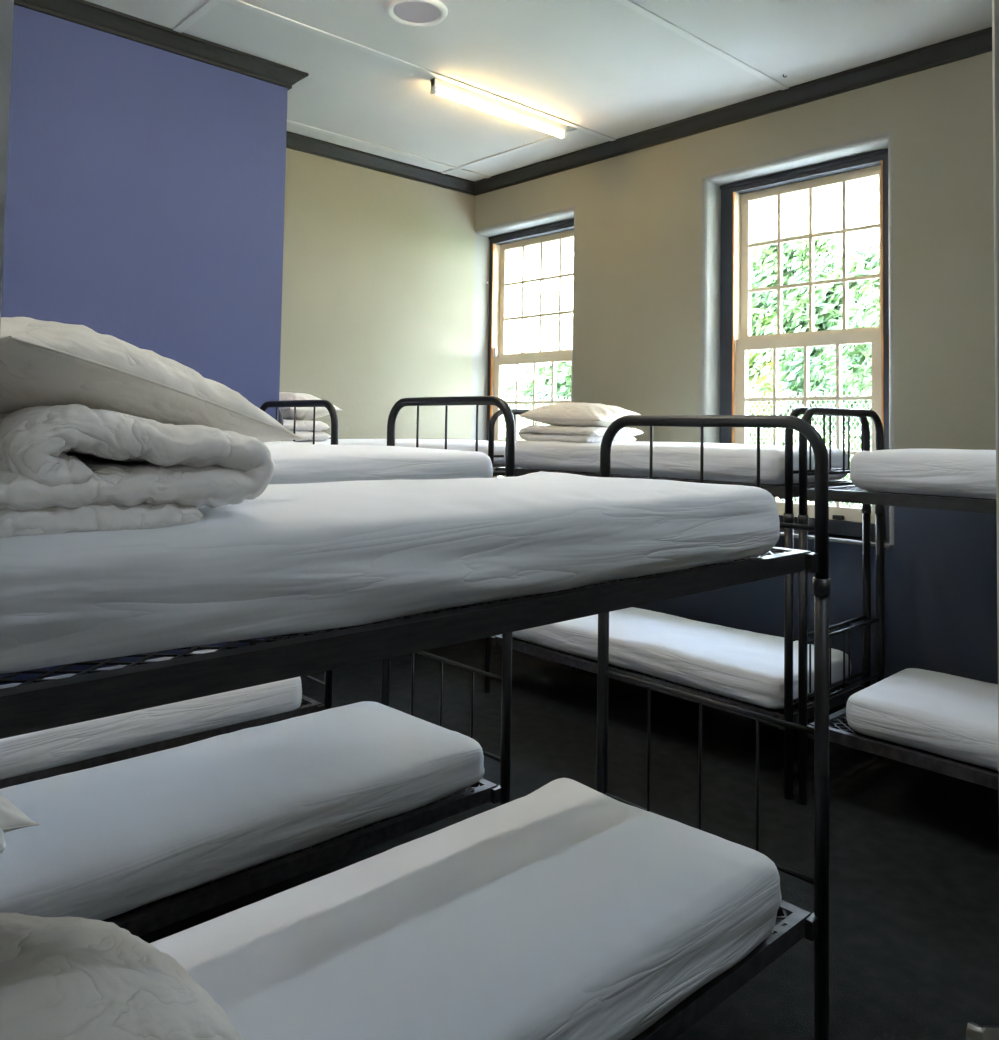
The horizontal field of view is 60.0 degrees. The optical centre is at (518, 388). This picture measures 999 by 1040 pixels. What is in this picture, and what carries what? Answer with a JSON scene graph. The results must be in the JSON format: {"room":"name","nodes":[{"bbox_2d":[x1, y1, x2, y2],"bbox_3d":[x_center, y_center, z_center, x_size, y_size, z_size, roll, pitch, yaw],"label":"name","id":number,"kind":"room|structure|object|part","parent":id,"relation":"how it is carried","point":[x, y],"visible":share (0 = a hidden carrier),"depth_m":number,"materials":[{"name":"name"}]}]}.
{"room":"dormitory","nodes":[
{"label":"dormitory","id":0,"kind":"room"},
{"bbox_2d":[0,0,13,325],"bbox_3d":[-2.562,-0.146,1.514,1.861,3.495,4.750,3,-3,-43],"label":"wall","id":1,"kind":"structure","parent":0,"point":[6,6],"depth_m":0.43,"materials":[{"name":"grey paint"}]},
{"bbox_2d":[0,4,287,684],"bbox_3d":[-2.408,-0.024,4.281,2.173,3.495,0.943,3,-3,-43],"label":"wall","id":2,"kind":"structure","parent":0,"point":[145,184],"depth_m":4.22,"materials":[{"name":"blue paint"}]},
{"bbox_2d":[14,0,308,87],"bbox_3d":[-2.001,-1.736,4.011,2.253,0.084,0.080,3,-3,-43],"label":"trim","id":3,"kind":"structure","parent":2,"relation":"attached to","point":[82,12],"depth_m":4.25,"materials":[{"name":"grey paint"}]},
{"bbox_2d":[173,0,221,32],"bbox_3d":[-1.522,-1.764,4.089,0.045,0.008,0.464,3,-3,-43],"label":"trim","id":4,"kind":"structure","parent":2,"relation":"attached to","point":[207,6],"depth_m":4.08,"materials":[{"name":"grey paint"}]},
{"bbox_2d":[287,120,489,177],"bbox_3d":[-0.957,-1.672,6.007,2.000,0.008,0.045,3,-3,-43],"label":"trim","id":5,"kind":"structure","parent":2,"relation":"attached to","point":[288,121],"depth_m":6.00,"materials":[{"name":"grey paint"}]},
{"bbox_2d":[278,148,474,638],"bbox_3d":[-2.725,-0.004,4.836,6.200,3.495,0.300,3,-3,-43],"label":"wall","id":6,"kind":"structure","parent":0,"point":[378,279],"depth_m":6.25,"materials":[{"name":"beige paint"}]},
{"bbox_2d":[286,131,474,195],"bbox_3d":[-1.105,-1.629,6.158,2.166,0.084,0.080,3,-3,-43],"label":"trim","id":7,"kind":"structure","parent":6,"relation":"attached to","point":[294,141],"depth_m":6.23,"materials":[{"name":"grey paint"}]},
{"bbox_2d":[441,129,580,173],"bbox_3d":[-0.093,-1.656,6.089,0.045,0.008,1.404,3,-3,-43],"label":"trim","id":8,"kind":"structure","parent":6,"relation":"attached to","point":[573,130],"depth_m":6.04,"materials":[{"name":"grey paint"}]},
{"bbox_2d":[223,0,615,140],"bbox_3d":[-0.909,-1.745,4.317,4.258,0.008,0.045,3,-3,-43],"label":"trim","id":9,"kind":"structure","parent":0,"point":[235,2],"depth_m":4.59,"materials":[{"name":"grey paint"}]},
{"bbox_2d":[85,0,991,180],"bbox_3d":[-0.490,-1.867,2.841,6.550,0.120,6.350,3,-3,-43],"label":"ceiling","id":10,"kind":"structure","parent":0,"point":[605,67],"depth_m":4.46,"materials":[{"name":"paint"}]},
{"bbox_2d":[385,0,447,26],"bbox_3d":[-0.474,-1.746,4.010,0.290,0.020,0.290,3,-3,-43],"label":"ceiling vent","id":11,"kind":"object","parent":10,"relation":"in","point":[413,13],"visible":1,"depth_m":4.00,"materials":[{"name":"grey paint"}]},
{"bbox_2d":[393,2,438,22],"bbox_3d":[-0.474,-1.748,4.010,0.212,0.008,0.212,3,-3,-43],"label":"grille","id":12,"kind":"object","parent":11,"relation":"attached to","point":[403,12],"depth_m":4.01,"materials":[{"name":"grey plastic"}]},
{"bbox_2d":[430,78,566,139],"bbox_3d":[-0.093,-1.657,5.168,1.060,0.085,0.044,3,-3,-43],"label":"fluorescent light","id":13,"kind":"object","parent":10,"relation":"attached to","point":[435,83],"visible":1,"depth_m":5.11,"materials":[{"name":"white paint"}]},
{"bbox_2d":[105,638,998,1039],"bbox_3d":[-0.544,1.734,2.684,6.550,0.100,6.350,3,-3,-43],"label":"floor","id":14,"kind":"structure","parent":0,"point":[914,851],"depth_m":3.50,"materials":[{"name":"carpet"}]},
{"bbox_2d":[0,400,338,788],"bbox_3d":[-1.833,0.861,3.602,1.995,1.686,0.795,3,-3,-43],"label":"bunk bed","id":15,"kind":"object","parent":14,"relation":"on","point":[308,705],"visible":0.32,"depth_m":3.71,"materials":[{"name":"black metal"}]},
{"bbox_2d":[0,649,301,779],"bbox_3d":[-1.858,1.347,3.564,1.812,0.206,0.732,3,-3,-43],"label":"mattress","id":16,"kind":"object","parent":15,"relation":"on","point":[22,754],"visible":0.38,"depth_m":3.43,"materials":[{"name":"white fabric"}]},
{"bbox_3d":[-1.841,1.442,3.577,1.911,0.048,0.711,3,-3,-43],"label":"frame","id":17,"kind":"part","parent":15,"relation":"part of","materials":[{"name":"black metal"}]},
{"bbox_2d":[264,441,300,443],"bbox_3d":[-1.843,0.287,3.609,1.809,0.171,0.730,3,-3,-43],"label":"mattress","id":18,"kind":"object","parent":15,"relation":"on","point":[274,442],"visible":0.02,"depth_m":3.91,"materials":[{"name":"white fabric"}]},
{"bbox_3d":[-0.871,1.135,3.989,0.037,1.200,0.037,3,-3,-43],"label":"leg","id":19,"kind":"part","parent":15,"relation":"part of","materials":[{"name":"black metal"}]},
{"bbox_2d":[102,396,514,935],"bbox_3d":[-1.006,0.836,2.730,1.995,1.686,0.795,3,-3,-43],"label":"bunk bed","id":20,"kind":"object","parent":14,"relation":"on","point":[143,921],"visible":0.35,"depth_m":2.85,"materials":[{"name":"black metal"}]},
{"bbox_2d":[0,701,483,920],"bbox_3d":[-1.028,1.293,2.695,1.890,0.196,0.730,3,-3,-43],"label":"mattress","id":21,"kind":"object","parent":20,"relation":"on","point":[110,840],"visible":0.95,"depth_m":2.56,"materials":[{"name":"white fabric"}]},
{"bbox_2d":[0,828,5,880],"bbox_3d":[-1.606,1.125,2.131,0.502,0.157,0.572,3,-3,-43],"label":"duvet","id":22,"kind":"object","parent":21,"relation":"on","point":[2,836],"visible":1,"depth_m":2.09,"materials":[{"name":"white fabric"}]},
{"bbox_2d":[0,795,39,832],"bbox_3d":[-1.537,1.039,2.114,0.424,0.162,0.516,-1,-3,37],"label":"pillow","id":23,"kind":"object","parent":22,"relation":"on","point":[12,818],"visible":0.98,"depth_m":2.17,"materials":[{"name":"white fabric"}]},
{"bbox_3d":[-1.014,1.417,2.705,1.911,0.048,0.711,3,-3,-43],"label":"frame","id":24,"kind":"part","parent":20,"relation":"part of","materials":[{"name":"black metal"}]},
{"bbox_2d":[265,444,492,484],"bbox_3d":[-0.993,0.265,2.759,1.869,0.166,0.738,3,-3,-43],"label":"mattress","id":25,"kind":"object","parent":20,"relation":"on","point":[294,463],"visible":0.33,"depth_m":2.81,"materials":[{"name":"white fabric"}]},
{"bbox_3d":[-0.560,1.126,3.661,0.037,1.200,0.037,3,-3,-43],"label":"leg","id":26,"kind":"part","parent":20,"relation":"part of","materials":[{"name":"black metal"}]},
{"bbox_3d":[-0.044,1.110,3.117,0.037,1.200,0.037,3,-3,-43],"label":"leg","id":27,"kind":"part","parent":20,"relation":"part of","materials":[{"name":"black metal"}]},
{"bbox_2d":[273,409,529,642],"bbox_3d":[-0.896,0.973,5.750,1.987,1.678,0.787,3,-3,-43],"label":"bunk bed","id":28,"kind":"object","parent":14,"relation":"on","point":[280,413],"visible":0.06,"depth_m":5.21,"materials":[{"name":"black metal"}]},
{"bbox_2d":[295,439,505,464],"bbox_3d":[-0.887,0.423,5.774,1.868,0.175,0.725,3,-3,-43],"label":"mattress","id":29,"kind":"object","parent":28,"relation":"on","point":[452,444],"visible":0.26,"depth_m":5.68,"materials":[{"name":"white fabric"}]},
{"bbox_2d":[283,419,330,440],"bbox_3d":[-1.457,0.251,5.247,0.404,0.128,0.571,3,-3,-43],"label":"duvet","id":30,"kind":"object","parent":29,"relation":"on","point":[304,429],"visible":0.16,"depth_m":5.09,"materials":[{"name":"white fabric"}]},
{"bbox_2d":[279,392,340,419],"bbox_3d":[-1.413,0.110,5.292,0.564,0.172,0.384,-1,-3,39],"label":"pillow","id":31,"kind":"object","parent":30,"relation":"on","point":[302,413],"visible":0.42,"depth_m":5.13,"materials":[{"name":"white fabric"}]},
{"bbox_2d":[0,415,830,1039],"bbox_3d":[-0.176,0.846,1.854,1.995,1.614,0.795,3,-3,-43],"label":"bunk bed","id":32,"kind":"object","parent":14,"relation":"on","point":[36,704],"visible":0.42,"depth_m":1.79,"materials":[{"name":"black metal"}]},
{"bbox_2d":[0,471,779,673],"bbox_3d":[-0.227,0.296,1.814,1.781,0.191,0.749,3,-3,-43],"label":"mattress","id":33,"kind":"object","parent":32,"relation":"on","point":[289,558],"visible":0.91,"depth_m":1.33,"materials":[{"name":"white fabric"}]},
{"bbox_2d":[0,404,274,537],"bbox_3d":[-0.746,0.109,1.333,0.528,0.164,0.634,3,-3,-43],"label":"duvet","id":34,"kind":"object","parent":33,"relation":"on","point":[69,468],"visible":0.99,"depth_m":1.13,"materials":[{"name":"white fabric"}]},
{"bbox_2d":[0,317,302,442],"bbox_3d":[-0.694,0.004,1.363,0.444,0.190,0.562,0,-3,23],"label":"pillow","id":35,"kind":"object","parent":34,"relation":"on","point":[43,363],"visible":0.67,"depth_m":1.21,"materials":[{"name":"white fabric"}]},
{"bbox_3d":[-0.170,0.420,1.872,1.911,0.048,0.711,3,-3,-43],"label":"frame","id":36,"kind":"part","parent":32,"relation":"part of","materials":[{"name":"black metal"}]},
{"bbox_2d":[150,778,781,1039],"bbox_3d":[-0.233,1.214,1.778,1.805,0.208,0.739,3,-3,-43],"label":"mattress","id":37,"kind":"object","parent":32,"relation":"on","point":[566,909],"visible":0.91,"depth_m":1.80,"materials":[{"name":"white fabric"}]},
{"bbox_2d":[0,913,244,1039],"bbox_3d":[-0.677,0.948,1.293,0.461,0.309,0.516,-1,-3,39],"label":"pillow","id":38,"kind":"object","parent":37,"relation":"on","point":[67,977],"visible":1,"depth_m":1.25,"materials":[{"name":"white fabric"}]},
{"bbox_3d":[0.270,1.113,2.786,0.037,1.175,0.037,3,-3,-43],"label":"leg","id":39,"kind":"part","parent":32,"relation":"part of","materials":[{"name":"black metal"}]},
{"bbox_3d":[-0.184,1.346,1.832,1.911,0.048,0.711,3,-3,-43],"label":"frame","id":40,"kind":"part","parent":32,"relation":"part of","materials":[{"name":"black metal"}]},
{"bbox_3d":[0.786,1.097,2.242,0.037,1.175,0.037,3,-3,-43],"label":"leg","id":41,"kind":"part","parent":32,"relation":"part of","materials":[{"name":"black metal"}]},
{"bbox_2d":[484,407,870,799],"bbox_3d":[0.769,0.952,4.702,0.795,1.678,1.995,3,-3,-43],"label":"bunk bed","id":42,"kind":"object","parent":14,"relation":"on","point":[787,491],"visible":0.38,"depth_m":4.10,"materials":[{"name":"black metal"}]},
{"bbox_3d":[-0.177,1.196,5.141,0.037,1.200,0.037,3,-3,-43],"label":"leg","id":43,"kind":"part","parent":42,"relation":"part of","materials":[{"name":"black metal"}]},
{"bbox_3d":[0.776,0.490,4.722,0.711,0.048,1.911,3,-3,-43],"label":"frame","id":44,"kind":"part","parent":42,"relation":"part of","materials":[{"name":"black metal"}]},
{"bbox_2d":[504,441,847,483],"bbox_3d":[0.780,0.379,4.724,0.721,0.173,1.847,3,-3,-43],"label":"mattress","id":45,"kind":"object","parent":42,"relation":"on","point":[729,462],"visible":0.79,"depth_m":4.25,"materials":[{"name":"white fabric"}]},
{"bbox_2d":[518,425,642,442],"bbox_3d":[0.356,0.267,5.104,0.448,0.096,0.621,3,-3,-43],"label":"duvet","id":46,"kind":"object","parent":45,"relation":"on","point":[532,432],"visible":0.88,"depth_m":4.94,"materials":[{"name":"white fabric"}]},
{"bbox_2d":[517,402,640,427],"bbox_3d":[0.385,0.161,5.107,0.464,0.155,0.663,3,-3,-43],"label":"pillow","id":47,"kind":"object","parent":46,"relation":"on","point":[567,414],"visible":0.72,"depth_m":4.94,"materials":[{"name":"white fabric"}]},
{"bbox_3d":[0.761,1.484,4.679,0.711,0.048,1.911,3,-3,-43],"label":"frame","id":48,"kind":"part","parent":42,"relation":"part of","materials":[{"name":"black metal"}]},
{"bbox_2d":[512,607,851,708],"bbox_3d":[0.766,1.367,4.682,0.727,0.185,1.859,3,-3,-43],"label":"mattress","id":49,"kind":"object","parent":42,"relation":"on","point":[742,665],"visible":0.66,"depth_m":4.29,"materials":[{"name":"white fabric"}]},
{"bbox_3d":[1.164,1.155,3.727,0.037,1.200,0.037,3,-3,-43],"label":"leg","id":50,"kind":"part","parent":42,"relation":"part of","materials":[{"name":"black metal"}]},
{"bbox_3d":[1.708,1.185,4.242,0.037,1.200,0.037,3,-3,-43],"label":"leg","id":51,"kind":"part","parent":42,"relation":"part of","materials":[{"name":"black metal"}]},
{"bbox_2d":[797,407,998,804],"bbox_3d":[2.156,0.909,3.240,0.795,1.678,1.995,3,-3,-43],"label":"bunk bed","id":52,"kind":"object","parent":14,"relation":"on","point":[882,749],"visible":0.51,"depth_m":3.66,"materials":[{"name":"black metal"}]},
{"bbox_3d":[1.210,1.153,3.679,0.037,1.200,0.037,3,-3,-43],"label":"leg","id":53,"kind":"part","parent":52,"relation":"part of","materials":[{"name":"black metal"}]},
{"bbox_3d":[1.754,1.184,4.194,0.037,1.200,0.037,3,-3,-43],"label":"leg","id":54,"kind":"part","parent":52,"relation":"part of","materials":[{"name":"black metal"}]},
{"bbox_3d":[2.163,0.448,3.260,0.711,0.048,1.911,3,-3,-43],"label":"frame","id":55,"kind":"part","parent":52,"relation":"part of","materials":[{"name":"black metal"}]},
{"bbox_3d":[2.148,1.441,3.217,0.711,0.048,1.911,3,-3,-43],"label":"frame","id":56,"kind":"part","parent":52,"relation":"part of","materials":[{"name":"black metal"}]},
{"bbox_2d":[846,668,998,770],"bbox_3d":[2.191,1.329,3.177,0.730,0.172,1.796,3,-3,-43],"label":"mattress","id":57,"kind":"object","parent":52,"relation":"on","point":[947,715],"visible":1,"depth_m":3.42,"materials":[{"name":"white fabric"}]},
{"bbox_2d":[850,448,995,498],"bbox_3d":[2.206,0.331,3.220,0.731,0.181,1.814,3,-3,-43],"label":"mattress","id":58,"kind":"object","parent":52,"relation":"on","point":[941,472],"visible":0.99,"depth_m":3.37,"materials":[{"name":"white fabric"}]},
{"bbox_2d":[615,0,788,89],"bbox_3d":[-0.043,-1.772,3.403,4.258,0.008,0.045,3,-3,-43],"label":"trim","id":59,"kind":"structure","parent":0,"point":[637,8],"depth_m":4.29,"materials":[{"name":"white paint"}]},
{"bbox_2d":[468,51,997,707],"bbox_3d":[1.732,0.065,4.892,0.350,3.495,6.350,3,-3,-43],"label":"wall","id":60,"kind":"structure","parent":0,"point":[647,251],"depth_m":4.62,"materials":[{"name":"beige paint"}]},
{"bbox_2d":[486,218,573,477],"bbox_3d":[0.110,-0.182,6.572,0.354,2.121,1.091,3,-3,-43],"label":"window","id":61,"kind":"structure","parent":60,"relation":"in","point":[500,245],"depth_m":6.84,"materials":[{"name":"grey paint"}]},
{"bbox_3d":[0.124,0.263,6.624,0.040,1.049,0.916,3,-3,-43],"label":"sash","id":62,"kind":"part","parent":61,"relation":"part of","materials":[{"name":"beige paint"}]},
{"bbox_3d":[0.178,-0.701,6.703,0.040,0.955,0.916,3,-3,-43],"label":"sash","id":63,"kind":"part","parent":61,"relation":"part of","materials":[{"name":"beige paint"}]},
{"bbox_2d":[474,27,991,195],"bbox_3d":[1.602,-1.647,4.818,0.080,0.084,5.750,3,-3,-43],"label":"trim","id":64,"kind":"structure","parent":60,"relation":"attached to","point":[979,42],"depth_m":5.00,"materials":[{"name":"grey paint"}]},
{"bbox_2d":[519,640,998,773],"bbox_3d":[1.573,1.743,4.692,0.018,0.120,5.750,3,-3,-43],"label":"baseboard","id":65,"kind":"structure","parent":60,"relation":"attached to","point":[833,710],"depth_m":4.59,"materials":[{"name":"grey paint"}]},
{"bbox_2d":[720,148,892,547],"bbox_3d":[1.634,-0.229,4.965,0.354,2.121,1.141,3,-3,-43],"label":"window","id":66,"kind":"structure","parent":60,"relation":"in","point":[736,338],"depth_m":5.07,"materials":[{"name":"grey paint"}]},
{"bbox_3d":[1.664,0.216,5.000,0.040,1.049,0.916,3,-3,-43],"label":"sash","id":67,"kind":"part","parent":66,"relation":"part of","materials":[{"name":"beige paint"}]},
{"bbox_3d":[1.718,-0.748,5.079,0.040,0.955,0.916,3,-3,-43],"label":"sash","id":68,"kind":"part","parent":66,"relation":"part of","materials":[{"name":"beige paint"}]},
{"bbox_3d":[1.562,0.819,4.865,0.198,0.018,1.140,3,-3,-43],"label":"sill","id":69,"kind":"part","parent":66,"relation":"part of","materials":[{"name":"grey paint"}]},
{"bbox_3d":[1.564,-0.125,0.568,6.550,3.495,0.300,3,-3,-43],"label":"wall","id":70,"kind":"structure","parent":0,"visible":0},
{"bbox_2d":[966,0,998,1039],"bbox_3d":[0.408,0.530,0.215,1.040,2.120,0.807,3,-3,-43],"label":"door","id":71,"kind":"structure","parent":70,"relation":"in","point":[974,1031],"depth_m":0.80,"materials":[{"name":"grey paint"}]},
{"bbox_3d":[0.423,0.633,0.750,0.082,0.162,0.042,1,-2,1],"label":"handle","id":72,"kind":"part","parent":71,"relation":"part of","materials":[{"name":"silver metal"}]},
{"label":"outside","id":73,"kind":"structure","parent":0,"visible":0},
{"bbox_3d":[23.536,3.759,29.427,54.000,0.100,80.000,3,-3,-43],"label":"ground","id":74,"kind":"structure","parent":73,"visible":0},
{"bbox_2d":[504,361,570,423],"bbox_3d":[0.874,1.125,17.632,3.395,3.620,3.764,3,-3,-43],"label":"leafy tree","id":75,"kind":"object","parent":74,"relation":"on","point":[563,369],"visible":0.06,"depth_m":16.78,"materials":[{"name":"green plant"}]},
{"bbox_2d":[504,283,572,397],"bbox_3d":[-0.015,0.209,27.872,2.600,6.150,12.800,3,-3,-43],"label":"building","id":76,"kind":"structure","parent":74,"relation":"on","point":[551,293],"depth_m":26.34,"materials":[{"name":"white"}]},
{"bbox_2d":[752,222,770,303],"bbox_3d":[4.188,-0.483,19.955,4.778,6.976,4.289,-1,-3,42],"label":"leafy tree","id":77,"kind":"object","parent":74,"relation":"on","point":[763,296],"visible":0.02,"depth_m":18.07,"materials":[{"name":"green plant"}]},
{"bbox_2d":[749,304,813,396],"bbox_3d":[3.939,0.605,16.207,3.263,4.472,2.164,0,-3,25],"label":"leafy tree","id":78,"kind":"object","parent":74,"relation":"on","point":[769,320],"visible":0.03,"depth_m":15.38,"materials":[{"name":"green plant"}]},
{"bbox_2d":[748,325,869,444],"bbox_3d":[4.323,0.879,14.393,2.525,3.778,2.883,3,-3,-43],"label":"leafy tree","id":79,"kind":"object","parent":74,"relation":"on","point":[793,376],"visible":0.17,"depth_m":13.82,"materials":[{"name":"green plant"}]},
{"bbox_2d":[749,215,878,433],"bbox_3d":[5.989,-0.293,16.508,4.292,6.351,3.813,-1,-3,41],"label":"leafy tree","id":80,"kind":"object","parent":74,"relation":"on","point":[828,264],"visible":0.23,"depth_m":15.75,"materials":[{"name":"green plant"}]},
{"bbox_2d":[826,287,878,450],"bbox_3d":[4.953,0.660,10.822,2.160,3.925,1.924,3,-3,-43],"label":"leafy tree","id":81,"kind":"object","parent":74,"relation":"on","point":[865,297],"visible":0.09,"depth_m":10.76,"materials":[{"name":"green plant"}]},
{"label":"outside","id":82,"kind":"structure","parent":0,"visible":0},
{"bbox_3d":[1.900,2.543,8.942,5.640,0.100,80.000,3,-3,-43],"label":"terrace","id":83,"kind":"object","parent":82,"visible":0},
{"bbox_2d":[503,392,541,476],"bbox_3d":[-0.517,1.366,14.504,2.508,2.682,2.972,3,-3,-43],"label":"leafy bush","id":84,"kind":"object","parent":83,"relation":"on","point":[521,394],"visible":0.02,"depth_m":14.23,"materials":[{"name":"green plant"}]},
{"bbox_2d":[519,405,548,439],"bbox_3d":[0.849,1.433,12.047,2.205,2.419,2.549,2,-3,-17],"label":"leafy bush","id":85,"kind":"object","parent":83,"relation":"on","point":[546,405],"visible":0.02,"depth_m":12.21,"materials":[{"name":"plant"}]},
{"bbox_2d":[508,176,878,281],"bbox_3d":[2.218,0.362,5.861,1.690,4.000,13.000,3,-3,-43],"label":"sky","id":86,"kind":"structure","parent":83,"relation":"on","point":[796,205],"depth_m":6.74,"materials":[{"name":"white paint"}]},
{"bbox_2d":[748,350,793,444],"bbox_3d":[2.628,1.013,11.641,2.004,3.222,2.190,3,-3,-43],"label":"leafy tree","id":87,"kind":"object","parent":83,"relation":"on","point":[762,380],"visible":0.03,"depth_m":11.45,"materials":[{"name":"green plant"}]},
{"bbox_2d":[748,420,835,502],"bbox_3d":[2.650,1.413,9.417,1.771,2.235,1.449,-1,-3,43],"label":"leafy bush","id":88,"kind":"object","parent":83,"relation":"on","point":[818,427],"visible":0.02,"depth_m":9.23,"materials":[{"name":"green plant"}]},
{"bbox_2d":[793,427,871,508],"bbox_3d":[3.180,1.426,8.169,1.354,2.121,1.391,3,-3,-43],"label":"leafy bush","id":89,"kind":"object","parent":83,"relation":"on","point":[833,445],"visible":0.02,"depth_m":7.98,"materials":[{"name":"green plant"}]}
]}

